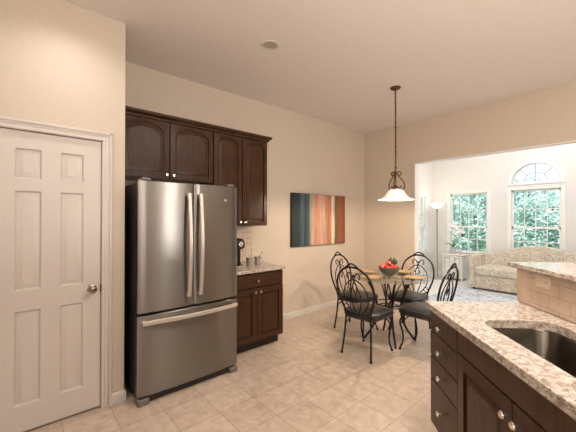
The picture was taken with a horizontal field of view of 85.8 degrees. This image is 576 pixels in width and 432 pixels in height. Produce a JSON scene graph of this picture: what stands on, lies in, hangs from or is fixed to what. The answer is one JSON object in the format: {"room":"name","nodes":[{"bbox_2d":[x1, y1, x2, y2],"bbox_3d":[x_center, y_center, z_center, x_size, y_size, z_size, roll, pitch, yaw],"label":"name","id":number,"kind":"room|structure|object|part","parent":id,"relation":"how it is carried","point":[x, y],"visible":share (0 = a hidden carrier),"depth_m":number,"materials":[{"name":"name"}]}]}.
{"room":"kitchen","nodes":[
{"label":"kitchen","id":0,"kind":"room"},
{"bbox_2d":[0,0,125,393],"bbox_3d":[-2.728,-0.049,1.342,3.652,3.040,0.100,0,-1,-41],"label":"wall","id":1,"kind":"structure","parent":0,"point":[62,63],"depth_m":2.29,"materials":[{"name":"beige paint"}]},
{"bbox_2d":[0,116,111,431],"bbox_3d":[-1.687,0.415,2.206,0.754,2.126,0.160,0,-1,-41],"label":"door","id":2,"kind":"structure","parent":1,"relation":"in","point":[56,190],"depth_m":2.21,"materials":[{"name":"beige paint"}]},
{"bbox_3d":[-1.471,0.554,2.335,0.064,0.064,0.072,0,-1,-41],"label":"knob","id":3,"kind":"part","parent":2,"relation":"part of","materials":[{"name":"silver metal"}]},
{"bbox_2d":[111,389,125,404],"bbox_3d":[-1.346,1.437,2.460,0.107,0.085,0.013,0,-1,-41],"label":"baseboard","id":4,"kind":"structure","parent":1,"relation":"attached to","point":[117,397],"depth_m":2.46,"materials":[{"name":"beige paint"}]},
{"bbox_2d":[125,61,364,313],"bbox_3d":[-0.152,-0.024,4.459,4.328,3.040,0.100,0,-1,-41],"label":"wall","id":5,"kind":"structure","parent":0,"point":[308,155],"depth_m":4.55,"materials":[{"name":"beige paint"}]},
{"bbox_2d":[125,114,212,184],"bbox_3d":[-1.267,-0.642,3.183,0.944,0.566,0.361,0,-1,-41],"label":"upper cabinet","id":6,"kind":"object","parent":5,"relation":"attached to","point":[156,150],"visible":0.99,"depth_m":3.06,"materials":[{"name":"brown wood"}]},
{"bbox_3d":[-1.353,-0.646,2.923,0.460,0.556,0.024,0,-1,-41],"label":"door","id":7,"kind":"part","parent":6,"relation":"part of","materials":[{"name":"brown wood"}]},
{"bbox_3d":[-0.998,-0.643,3.233,0.460,0.556,0.024,0,-1,-41],"label":"door","id":8,"kind":"part","parent":6,"relation":"part of","materials":[{"name":"brown wood"}]},
{"bbox_2d":[206,132,266,225],"bbox_3d":[-0.631,-0.402,3.736,0.737,1.039,0.361,0,-1,-41],"label":"upper cabinet","id":9,"kind":"object","parent":5,"relation":"attached to","point":[240,162],"visible":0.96,"depth_m":3.64,"materials":[{"name":"brown wood"}]},
{"bbox_2d":[125,105,271,142],"bbox_3d":[-0.967,-0.953,3.438,1.729,0.058,0.370,0,-1,-41],"label":"crown molding","id":10,"kind":"structure","parent":9,"relation":"attached to","point":[129,110],"depth_m":3.20,"materials":[{"name":"brown wood"}]},
{"bbox_3d":[-0.678,-0.404,3.510,0.356,1.029,0.024,0,-1,-41],"label":"door","id":11,"kind":"part","parent":9,"relation":"part of","materials":[{"name":"brown wood"}]},
{"bbox_3d":[-0.400,-0.402,3.752,0.356,1.029,0.024,0,-1,-41],"label":"door","id":12,"kind":"part","parent":9,"relation":"part of","materials":[{"name":"brown wood"}]},
{"bbox_2d":[237,226,251,261],"bbox_3d":[-0.754,0.353,3.855,0.735,0.464,0.010,0,-1,-41],"label":"tile backsplash","id":13,"kind":"structure","parent":5,"relation":"attached to","point":[243,232],"depth_m":4.02,"materials":[{"name":"beige tile"}]},
{"bbox_2d":[246,247,249,255],"bbox_3d":[-0.520,0.463,4.046,0.072,0.115,0.010,0,-1,-41],"label":"wall outlet","id":14,"kind":"object","parent":13,"relation":"attached to","point":[247,248],"visible":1,"depth_m":4.04,"materials":[{"name":"beige plastic"}]},
{"bbox_2d":[283,300,345,319],"bbox_3d":[0.498,1.457,4.939,2.460,0.085,0.013,0,-1,-41],"label":"baseboard","id":15,"kind":"structure","parent":5,"relation":"attached to","point":[293,314],"depth_m":4.80,"materials":[{"name":"beige paint"}]},
{"bbox_2d":[290,192,344,246],"bbox_3d":[0.506,0.060,4.938,1.223,0.800,0.041,0,-1,-41],"label":"painting","id":16,"kind":"object","parent":5,"relation":"attached to","point":[315,219],"visible":1,"depth_m":4.86,"materials":[{"name":"fabric"}]},
{"bbox_2d":[24,275,516,431],"bbox_3d":[2.145,1.523,1.560,11.300,0.100,7.950,0,-1,-41],"label":"floor","id":17,"kind":"structure","parent":0,"point":[301,381],"depth_m":2.62,"materials":[{"name":"beige tile"}]},
{"bbox_2d":[124,177,237,407],"bbox_3d":[-1.055,0.591,2.955,0.893,1.785,0.872,0,-1,-41],"label":"refrigerator","id":18,"kind":"object","parent":17,"relation":"on","point":[180,264],"visible":0.98,"depth_m":2.61,"materials":[{"name":"grey metal"}]},
{"bbox_3d":[-1.010,0.244,2.564,0.444,1.050,0.075,0,-1,-41],"label":"door","id":19,"kind":"part","parent":18,"relation":"part of","materials":[{"name":"silver metal"}]},
{"bbox_3d":[-0.841,1.103,2.705,0.893,0.633,0.075,0,-1,-41],"label":"freezer drawer","id":20,"kind":"part","parent":18,"relation":"part of","materials":[{"name":"silver metal"}]},
{"bbox_3d":[-0.835,0.244,2.627,0.033,0.875,0.084,0,-1,-41],"label":"door handle","id":21,"kind":"part","parent":18,"relation":"part of","materials":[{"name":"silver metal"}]},
{"bbox_3d":[-0.757,0.244,2.695,0.033,0.875,0.084,0,-1,-41],"label":"door handle","id":22,"kind":"part","parent":18,"relation":"part of","materials":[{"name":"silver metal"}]},
{"bbox_3d":[-0.671,0.246,2.860,0.444,1.050,0.075,0,-1,-41],"label":"door","id":23,"kind":"part","parent":18,"relation":"part of","materials":[{"name":"silver metal"}]},
{"bbox_2d":[234,269,282,353],"bbox_3d":[-0.528,1.055,3.618,0.752,0.868,0.645,0,-1,-41],"label":"base cabinet","id":24,"kind":"object","parent":17,"relation":"on","point":[259,297],"visible":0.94,"depth_m":3.42,"materials":[{"name":"brown wood"}]},
{"bbox_3d":[-0.483,1.080,3.283,0.364,0.576,0.024,0,-1,-41],"label":"door","id":25,"kind":"part","parent":24,"relation":"part of","materials":[{"name":"brown wood"}]},
{"bbox_3d":[-0.344,0.707,3.410,0.736,0.144,0.020,0,-1,-41],"label":"drawer","id":26,"kind":"part","parent":24,"relation":"part of","materials":[{"name":"brown wood"}]},
{"bbox_2d":[237,260,284,274],"bbox_3d":[-0.531,0.602,3.626,0.772,0.035,0.646,0,-1,-41],"label":"countertop","id":27,"kind":"structure","parent":24,"relation":"on","point":[263,267],"depth_m":3.51,"materials":[{"name":"stone"}]},
{"bbox_2d":[237,238,244,267],"bbox_3d":[-0.625,0.421,3.555,0.170,0.325,0.245,0,-1,-41],"label":"coffee maker","id":28,"kind":"object","parent":27,"relation":"on","point":[240,242],"visible":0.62,"depth_m":3.52,"materials":[{"name":"black plastic"}]},
{"bbox_2d":[246,257,254,265],"bbox_3d":[-0.445,0.534,3.626,0.097,0.100,0.085,0,0,-23],"label":"metal cup","id":29,"kind":"object","parent":27,"relation":"on","point":[249,260],"visible":1,"depth_m":3.60,"materials":[{"name":"silver metal"}]},
{"bbox_2d":[254,256,262,264],"bbox_3d":[-0.361,0.535,3.728,0.097,0.100,0.085,0,-1,-40],"label":"metal cup","id":30,"kind":"object","parent":27,"relation":"on","point":[257,259],"visible":0.98,"depth_m":3.69,"materials":[{"name":"silver metal"}]},
{"bbox_3d":[-0.203,1.082,3.528,0.364,0.576,0.024,0,-1,-41],"label":"door","id":31,"kind":"part","parent":24,"relation":"part of","materials":[{"name":"brown wood"}]},
{"bbox_2d":[330,251,378,335],"bbox_3d":[0.882,0.993,4.137,0.564,1.000,0.474,0,-1,45],"label":"dining chair","id":32,"kind":"object","parent":17,"relation":"on","point":[356,299],"visible":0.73,"depth_m":4.12,"materials":[{"name":"black metal"}]},
{"bbox_3d":[0.675,1.292,4.120,0.149,0.403,0.035,0,0,20],"label":"leg","id":33,"kind":"part","parent":32,"relation":"part of","materials":[{"name":"black metal"}]},
{"bbox_3d":[0.918,1.052,4.097,0.452,0.090,0.462,0,-1,45],"label":"seat","id":34,"kind":"part","parent":32,"relation":"part of","materials":[{"name":"black leather"}]},
{"bbox_2d":[336,263,393,363],"bbox_3d":[0.846,0.987,3.390,0.564,1.000,0.474,0,-1,-44],"label":"dining chair","id":35,"kind":"object","parent":17,"relation":"on","point":[372,313],"visible":1,"depth_m":3.28,"materials":[{"name":"black metal"}]},
{"bbox_3d":[0.643,1.286,3.402,0.149,0.403,0.035,0,0,-20],"label":"leg","id":36,"kind":"part","parent":35,"relation":"part of","materials":[{"name":"black metal"}]},
{"bbox_3d":[0.880,1.291,3.648,0.104,0.397,0.095,0,0,-13],"label":"leg","id":37,"kind":"part","parent":35,"relation":"part of","materials":[{"name":"black metal"}]},
{"bbox_3d":[0.886,1.046,3.425,0.452,0.090,0.462,0,-1,-44],"label":"seat","id":38,"kind":"part","parent":35,"relation":"part of","materials":[{"name":"black leather"}]},
{"bbox_3d":[0.857,1.284,3.181,0.035,0.403,0.149,0,0,21],"label":"leg","id":39,"kind":"part","parent":35,"relation":"part of","materials":[{"name":"black metal"}]},
{"bbox_3d":[1.112,1.289,3.410,0.095,0.397,0.104,0,0,14],"label":"leg","id":40,"kind":"part","parent":35,"relation":"part of","materials":[{"name":"black metal"}]},
{"bbox_2d":[349,269,430,348],"bbox_3d":[1.229,1.111,3.770,0.950,0.772,0.950,0,-1,-37],"label":"dining table","id":41,"kind":"object","parent":17,"relation":"on","point":[407,282],"visible":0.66,"depth_m":3.64,"materials":[{"name":"clear glass"}]},
{"bbox_2d":[356,269,373,272],"bbox_3d":[1.001,0.718,4.019,0.240,0.019,0.240,0,-1,-41],"label":"charger plate","id":42,"kind":"object","parent":41,"relation":"on","point":[363,270],"visible":0.75,"depth_m":4.04,"materials":[{"name":"beige wicker"}]},
{"bbox_3d":[0.986,1.114,3.792,0.172,0.767,0.168,0,-1,-37],"label":"leg","id":43,"kind":"part","parent":41,"relation":"part of","materials":[{"name":"black metal"}]},
{"bbox_2d":[361,275,381,278],"bbox_3d":[0.970,0.715,3.614,0.240,0.019,0.240,0,-1,-41],"label":"charger plate","id":44,"kind":"object","parent":41,"relation":"on","point":[363,276],"visible":0.85,"depth_m":3.63,"materials":[{"name":"beige wicker"}]},
{"bbox_3d":[1.251,1.116,4.013,0.168,0.766,0.172,0,-1,-37],"label":"leg","id":45,"kind":"part","parent":41,"relation":"part of","materials":[{"name":"black metal"}]},
{"bbox_2d":[378,266,399,275],"bbox_3d":[1.229,0.671,3.774,0.256,0.108,0.256,0,-1,-41],"label":"fruit bowl","id":46,"kind":"object","parent":41,"relation":"on","point":[386,271],"visible":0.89,"depth_m":3.69,"materials":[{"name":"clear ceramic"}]},
{"bbox_3d":[1.229,0.730,3.773,0.950,0.009,0.950,0,-1,-37],"label":"glass","id":47,"kind":"part","parent":41,"relation":"part of","materials":[{"name":"clear glass"}]},
{"bbox_3d":[1.206,1.112,3.527,0.168,0.766,0.172,0,-1,-37],"label":"leg","id":48,"kind":"part","parent":41,"relation":"part of","materials":[{"name":"black metal"}]},
{"bbox_2d":[398,269,412,272],"bbox_3d":[1.481,0.718,3.994,0.240,0.019,0.240,0,-1,-41],"label":"charger plate","id":49,"kind":"object","parent":41,"relation":"on","point":[400,270],"visible":0.87,"depth_m":4.00,"materials":[{"name":"beige wicker"}]},
{"bbox_3d":[1.472,1.114,3.748,0.172,0.767,0.168,0,-1,-37],"label":"leg","id":50,"kind":"part","parent":41,"relation":"part of","materials":[{"name":"black metal"}]},
{"bbox_2d":[405,275,426,279],"bbox_3d":[1.474,0.714,3.583,0.240,0.019,0.240,0,-1,-41],"label":"charger plate","id":51,"kind":"object","parent":41,"relation":"on","point":[417,277],"visible":1,"depth_m":3.60,"materials":[{"name":"beige wicker"}]},
{"bbox_3d":[1.474,0.715,3.583,0.165,0.005,0.165,0,0,4],"label":"plate","id":52,"kind":"part","parent":51,"relation":"part of","materials":[{"name":"beige"}]},
{"bbox_2d":[387,252,434,336],"bbox_3d":[1.623,0.993,4.108,0.564,1.000,0.474,0,-1,-43],"label":"dining chair","id":53,"kind":"object","parent":17,"relation":"on","point":[411,296],"visible":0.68,"depth_m":4.08,"materials":[{"name":"black metal"}]},
{"bbox_3d":[1.583,1.052,4.072,0.452,0.090,0.462,0,-1,-43],"label":"seat","id":54,"kind":"part","parent":53,"relation":"part of","materials":[{"name":"black leather"}]},
{"bbox_2d":[398,263,458,348],"bbox_3d":[1.546,0.987,3.413,0.474,1.000,0.564,0,-1,-42],"label":"dining chair","id":55,"kind":"object","parent":17,"relation":"on","point":[418,310],"visible":0.69,"depth_m":3.34,"materials":[{"name":"black metal"}]},
{"bbox_3d":[1.286,1.289,3.453,0.095,0.397,0.104,0,0,-11],"label":"leg","id":56,"kind":"part","parent":55,"relation":"part of","materials":[{"name":"black metal"}]},
{"bbox_3d":[1.512,1.047,3.454,0.462,0.090,0.452,0,-1,-42],"label":"seat","id":57,"kind":"part","parent":55,"relation":"part of","materials":[{"name":"black leather"}]},
{"bbox_3d":[1.532,1.291,3.676,0.104,0.397,0.095,0,0,16],"label":"leg","id":58,"kind":"part","parent":55,"relation":"part of","materials":[{"name":"black metal"}]},
{"bbox_2d":[429,203,443,279],"bbox_3d":[3.592,0.608,7.469,0.330,1.825,0.330,0,-1,-41],"label":"floor lamp","id":59,"kind":"object","parent":17,"relation":"on","point":[436,206],"visible":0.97,"depth_m":7.45,"materials":[{"name":"silver metal"}]},
{"bbox_3d":[3.592,-0.240,7.476,0.330,0.130,0.330,0,-1,-41],"label":"lamp shade","id":60,"kind":"part","parent":59,"relation":"part of","materials":[{"name":"white"}]},
{"bbox_2d":[441,252,468,281],"bbox_3d":[4.005,1.214,7.439,0.390,0.612,0.480,0,-1,-41],"label":"base cabinet","id":61,"kind":"object","parent":17,"relation":"on","point":[449,259],"visible":0.78,"depth_m":7.30,"materials":[{"name":"white paint"}]},
{"bbox_3d":[3.807,1.202,7.409,0.018,0.515,0.209,0,-1,-41],"label":"door","id":62,"kind":"part","parent":61,"relation":"part of","materials":[{"name":"white paint"}]},
{"bbox_2d":[447,223,464,253],"bbox_3d":[3.966,0.531,7.411,0.352,0.752,0.438,0,0,11],"label":"potted orchid","id":63,"kind":"object","parent":61,"relation":"on","point":[452,249],"visible":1,"depth_m":7.40,"materials":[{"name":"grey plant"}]},
{"bbox_3d":[3.968,0.828,7.463,0.132,0.160,0.132,0,-1,-41],"label":"pot","id":64,"kind":"part","parent":63,"relation":"part of","materials":[{"name":"grey ceramic"}]},
{"bbox_3d":[3.948,1.201,7.247,0.018,0.515,0.209,0,-1,-41],"label":"door","id":65,"kind":"part","parent":61,"relation":"part of","materials":[{"name":"white paint"}]},
{"bbox_2d":[428,287,518,302],"bbox_3d":[4.168,1.491,4.566,1.840,0.012,3.860,0,-1,-41],"label":"area rug","id":66,"kind":"object","parent":17,"relation":"on","point":[462,294],"visible":0.06,"depth_m":5.75,"materials":[{"name":"grey carpet"}]},
{"bbox_2d":[430,311,575,431],"bbox_3d":[1.139,1.033,0.890,0.613,0.868,2.298,0,0,4],"label":"base cabinet","id":67,"kind":"object","parent":17,"relation":"on","point":[471,391],"visible":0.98,"depth_m":1.48,"materials":[{"name":"brown wood"}]},
{"bbox_3d":[0.943,1.204,1.867,0.022,0.289,0.372,0,0,4],"label":"drawer","id":68,"kind":"part","parent":67,"relation":"part of","materials":[{"name":"brown wood"}]},
{"bbox_3d":[0.943,0.983,1.869,0.022,0.142,0.372,0,0,4],"label":"drawer","id":69,"kind":"part","parent":67,"relation":"part of","materials":[{"name":"brown wood"}]},
{"bbox_3d":[0.943,0.830,1.871,0.022,0.154,0.372,0,0,4],"label":"drawer","id":70,"kind":"part","parent":67,"relation":"part of","materials":[{"name":"brown wood"}]},
{"bbox_3d":[0.943,0.679,1.872,0.022,0.140,0.372,0,0,4],"label":"drawer","id":71,"kind":"part","parent":67,"relation":"part of","materials":[{"name":"brown wood"}]},
{"bbox_3d":[0.913,1.042,1.453,0.026,0.605,0.451,0,0,4],"label":"door","id":72,"kind":"part","parent":67,"relation":"part of","materials":[{"name":"brown wood"}]},
{"bbox_2d":[425,301,575,420],"bbox_3d":[1.142,0.577,0.899,0.614,0.041,2.308,0,0,4],"label":"countertop","id":73,"kind":"structure","parent":67,"relation":"on","point":[476,321],"depth_m":1.50,"materials":[{"name":"stone"}]},
{"bbox_2d":[493,328,575,377],"bbox_3d":[1.188,0.697,1.295,0.404,0.191,0.787,0,0,4],"label":"sink","id":74,"kind":"object","parent":73,"relation":"in","point":[555,348],"visible":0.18,"depth_m":1.63,"materials":[{"name":"grey metal"}]},
{"bbox_3d":[0.874,0.806,1.257,0.033,0.033,0.033,0,0,4],"label":"knob","id":75,"kind":"part","parent":67,"relation":"part of","materials":[{"name":"silver metal"}]},
{"bbox_3d":[0.869,0.806,1.188,0.033,0.033,0.033,0,0,4],"label":"knob","id":76,"kind":"part","parent":67,"relation":"part of","materials":[{"name":"silver metal"}]},
{"bbox_3d":[0.899,0.668,1.229,0.022,0.128,0.906,0,0,4],"label":"false drawer","id":77,"kind":"part","parent":67,"relation":"part of","materials":[{"name":"brown wood"}]},
{"bbox_3d":[0.882,1.038,0.998,0.026,0.605,0.449,0,0,4],"label":"door","id":78,"kind":"part","parent":67,"relation":"part of","materials":[{"name":"brown wood"}]},
{"bbox_2d":[466,246,575,293],"bbox_3d":[4.756,1.050,5.972,0.870,0.915,2.154,0,-1,-41],"label":"sofa","id":79,"kind":"object","parent":17,"relation":"on","point":[491,271],"visible":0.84,"depth_m":6.22,"materials":[{"name":"fabric"}]},
{"bbox_3d":[4.103,1.141,6.727,0.820,0.647,0.157,0,-1,-41],"label":"arm","id":80,"kind":"part","parent":79,"relation":"part of","materials":[{"name":"fabric"}]},
{"bbox_2d":[475,264,516,279],"bbox_3d":[4.696,1.125,5.919,0.710,0.165,1.830,0,-1,-41],"label":"seat cushion","id":81,"kind":"object","parent":79,"relation":"on","point":[489,271],"depth_m":6.17,"materials":[{"name":"fabric"}]},
{"bbox_3d":[5.012,0.912,6.197,0.190,0.635,1.880,0,-1,-41],"label":"backrest","id":82,"kind":"part","parent":79,"relation":"part of","materials":[{"name":"fabric"}]},
{"bbox_2d":[63,0,575,133],"bbox_3d":[0.877,-1.626,0.513,7.980,0.100,7.600,0,-1,-41],"label":"ceiling","id":83,"kind":"structure","parent":0,"point":[336,62],"depth_m":2.88,"materials":[{"name":"paint"}]},
{"bbox_2d":[261,40,278,50],"bbox_3d":[-0.164,-1.553,2.823,0.172,0.008,0.172,0,-1,-41],"label":"recessed light","id":84,"kind":"object","parent":83,"relation":"in","point":[270,45],"visible":1,"depth_m":2.81,"materials":[{"name":"grey"}]},
{"bbox_2d":[378,85,413,200],"bbox_3d":[1.298,-0.872,3.737,0.418,1.357,0.418,0,-1,-41],"label":"pendant lamp","id":85,"kind":"object","parent":83,"relation":"hanging from","point":[396,193],"visible":1,"depth_m":3.72,"materials":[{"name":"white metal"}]},
{"bbox_3d":[1.269,-0.425,3.785,0.015,0.230,0.110,0,-1,-29],"label":"scroll arm","id":86,"kind":"part","parent":85,"relation":"part of","materials":[{"name":"brown metal"}]},
{"bbox_3d":[1.267,-0.426,3.683,0.015,0.229,0.110,0,-1,31],"label":"scroll arm","id":87,"kind":"part","parent":85,"relation":"part of","materials":[{"name":"brown metal"}]},
{"bbox_3d":[1.298,-0.450,3.734,0.084,0.300,0.084,0,-1,-41],"label":"stem","id":88,"kind":"part","parent":85,"relation":"part of","materials":[{"name":"brown metal"}]},
{"bbox_3d":[1.298,-0.259,3.732,0.418,0.132,0.418,0,-1,-41],"label":"lamp shade","id":89,"kind":"part","parent":85,"relation":"part of","materials":[{"name":"white glass"}]},
{"bbox_3d":[1.298,-1.039,3.739,0.020,0.944,0.020,0,0,4],"label":"chain","id":90,"kind":"part","parent":85,"relation":"part of","materials":[{"name":"brown metal"}]},
{"bbox_3d":[1.357,-0.426,3.733,0.111,0.230,0.015,0,0,1],"label":"scroll arm","id":91,"kind":"part","parent":85,"relation":"part of","materials":[{"name":"brown metal"}]},
{"bbox_2d":[419,162,433,273],"bbox_3d":[2.554,-0.408,7.063,3.170,3.850,0.140,0,-1,-41],"label":"wall","id":92,"kind":"structure","parent":0,"point":[426,171],"depth_m":7.83,"materials":[{"name":"beige paint"}]},
{"bbox_2d":[419,193,428,254],"bbox_3d":[3.251,0.197,7.590,0.664,1.508,0.125,0,-1,-41],"label":"window","id":93,"kind":"structure","parent":92,"relation":"in","point":[423,195],"depth_m":7.73,"materials":[{"name":"white paint"}]},
{"bbox_3d":[3.220,-0.104,7.628,0.480,0.750,0.030,0,-1,-41],"label":"sash","id":94,"kind":"part","parent":93,"relation":"part of","materials":[{"name":"white paint"}]},
{"bbox_3d":[3.241,0.554,7.598,0.480,0.614,0.030,0,-1,-41],"label":"sash","id":95,"kind":"part","parent":93,"relation":"part of","materials":[{"name":"white paint"}]},
{"bbox_2d":[423,271,432,275],"bbox_3d":[2.611,1.461,6.997,3.150,0.110,0.013,0,-1,-41],"label":"baseboard","id":96,"kind":"structure","parent":92,"relation":"attached to","point":[431,272],"depth_m":7.83,"materials":[{"name":"white paint"}]},
{"bbox_2d":[364,82,575,296],"bbox_3d":[3.901,-0.036,3.012,0.120,3.040,7.410,0,-1,-41],"label":"wall","id":97,"kind":"structure","parent":0,"point":[547,116],"depth_m":4.90,"materials":[{"name":"beige paint"}]},
{"bbox_2d":[378,296,399,304],"bbox_3d":[1.734,1.461,5.384,0.013,0.085,0.969,0,-1,-41],"label":"baseboard","id":98,"kind":"structure","parent":97,"relation":"attached to","point":[379,297],"depth_m":5.43,"materials":[{"name":"beige paint"}]},
{"bbox_2d":[414,140,575,291],"bbox_3d":[3.464,0.307,3.511,0.128,2.363,4.141,0,-1,-41],"label":"trim","id":99,"kind":"structure","parent":97,"relation":"attached to","point":[416,165],"depth_m":5.03,"materials":[{"name":"white paint"}]},
{"bbox_2d":[434,143,575,274],"bbox_3d":[6.368,-0.423,5.208,0.140,3.850,7.871,0,-1,-41],"label":"wall","id":100,"kind":"structure","parent":0,"point":[493,171],"depth_m":7.03,"materials":[{"name":"beige paint"}]},
{"bbox_2d":[435,271,469,279],"bbox_3d":[5.926,1.450,5.584,0.013,0.110,6.500,0,-1,-41],"label":"baseboard","id":101,"kind":"structure","parent":100,"relation":"attached to","point":[440,273],"depth_m":7.91,"materials":[{"name":"white paint"}]},
{"bbox_2d":[446,189,490,254],"bbox_3d":[4.332,0.163,7.450,0.125,1.573,0.999,0,-1,-41],"label":"window","id":102,"kind":"structure","parent":100,"relation":"in","point":[477,191],"depth_m":7.41,"materials":[{"name":"white paint"}]},
{"bbox_3d":[4.311,0.875,7.426,0.070,0.030,0.999,0,-1,-41],"label":"sill","id":103,"kind":"part","parent":102,"relation":"part of","materials":[{"name":"white paint"}]},
{"bbox_3d":[4.343,0.553,7.457,0.030,0.614,0.815,0,-1,-41],"label":"sash","id":104,"kind":"part","parent":102,"relation":"part of","materials":[{"name":"white paint"}]},
{"bbox_3d":[4.367,-0.137,7.484,0.030,0.815,0.815,0,-1,-41],"label":"sash","id":105,"kind":"part","parent":102,"relation":"part of","materials":[{"name":"white paint"}]},
{"bbox_2d":[507,183,565,250],"bbox_3d":[5.173,0.151,6.486,0.125,1.583,1.009,0,-1,-41],"label":"window","id":106,"kind":"structure","parent":100,"relation":"in","point":[561,187],"depth_m":6.44,"materials":[{"name":"white paint"}]},
{"bbox_3d":[5.209,-0.150,6.519,0.030,0.825,0.825,0,-1,-41],"label":"sash","id":107,"kind":"part","parent":106,"relation":"part of","materials":[{"name":"white paint"}]},
{"bbox_3d":[5.184,0.545,6.492,0.030,0.614,0.825,0,-1,-41],"label":"sash","id":108,"kind":"part","parent":106,"relation":"part of","materials":[{"name":"white paint"}]},
{"bbox_2d":[508,159,564,185],"bbox_3d":[5.186,-0.923,6.504,0.102,0.510,0.950,0,-1,-41],"label":"window","id":109,"kind":"structure","parent":100,"relation":"in","point":[557,168],"depth_m":6.47,"materials":[{"name":"white paint"}]},
{"bbox_3d":[5.214,-0.908,6.528,0.030,0.410,0.820,0,-1,-41],"label":"arched sash","id":110,"kind":"part","parent":109,"relation":"part of","materials":[{"name":"white paint"}]},
{"bbox_2d":[519,301,574,323],"bbox_3d":[1.519,0.900,0.842,0.118,1.133,2.452,0,0,4],"label":"wall","id":111,"kind":"structure","parent":0,"point":[519,301],"depth_m":1.81,"materials":[{"name":"beige paint"}]},
{"bbox_2d":[517,268,526,303],"bbox_3d":[1.534,0.454,2.025,0.012,0.222,0.096,0,0,4],"label":"trim","id":112,"kind":"structure","parent":111,"relation":"attached to","point":[521,274],"depth_m":2.02,"materials":[{"name":"beige paint"}]},
{"bbox_2d":[507,262,575,281],"bbox_3d":[1.617,0.317,0.862,0.405,0.030,2.495,0,0,4],"label":"countertop","id":113,"kind":"structure","parent":111,"relation":"on","point":[562,270],"depth_m":1.87,"materials":[{"name":"stone"}]},
{"bbox_2d":[527,271,575,323],"bbox_3d":[1.454,0.445,0.852,0.012,0.222,2.255,0,0,4],"label":"tile backsplash","id":114,"kind":"structure","parent":111,"relation":"attached to","point":[560,301],"depth_m":1.75,"materials":[{"name":"beige tile"}]},
{"bbox_2d":[535,274,550,290],"bbox_3d":[1.511,0.392,1.838,0.010,0.074,0.118,0,0,4],"label":"wall outlet","id":115,"kind":"object","parent":114,"relation":"attached to","point":[544,282],"visible":1,"depth_m":1.83,"materials":[{"name":"beige plastic"}]},
{"label":"outside","id":116,"kind":"structure","parent":0,"visible":0},
{"bbox_3d":[11.550,1.951,11.388,15.600,0.200,30.000,0,-1,-41],"label":"ground","id":117,"kind":"structure","parent":116,"visible":0},
{"bbox_2d":[452,194,485,245],"bbox_3d":[8.569,-0.092,16.013,2.778,4.332,3.599,0,-1,-28],"label":"leafy tree","id":118,"kind":"object","parent":117,"relation":"on","point":[476,194],"visible":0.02,"depth_m":15.10,"materials":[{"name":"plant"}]},
{"bbox_2d":[452,194,486,250],"bbox_3d":[6.522,-0.012,11.695,2.523,4.013,2.623,0,0,-16],"label":"leafy tree","id":119,"kind":"object","parent":117,"relation":"on","point":[472,245],"visible":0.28,"depth_m":10.94,"materials":[{"name":"teal plant"}]},
{"bbox_2d":[514,190,559,248],"bbox_3d":[8.259,0.502,9.879,2.269,2.788,2.413,0,-1,-41],"label":"leafy tree","id":120,"kind":"object","parent":117,"relation":"on","point":[529,203],"visible":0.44,"depth_m":9.64,"materials":[{"name":"teal plant"}]},
{"bbox_2d":[514,175,559,246],"bbox_3d":[9.393,0.198,12.347,2.565,3.660,2.776,0,0,-14],"label":"leafy tree","id":121,"kind":"object","parent":117,"relation":"on","point":[518,195],"visible":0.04,"depth_m":11.88,"materials":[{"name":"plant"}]}
]}

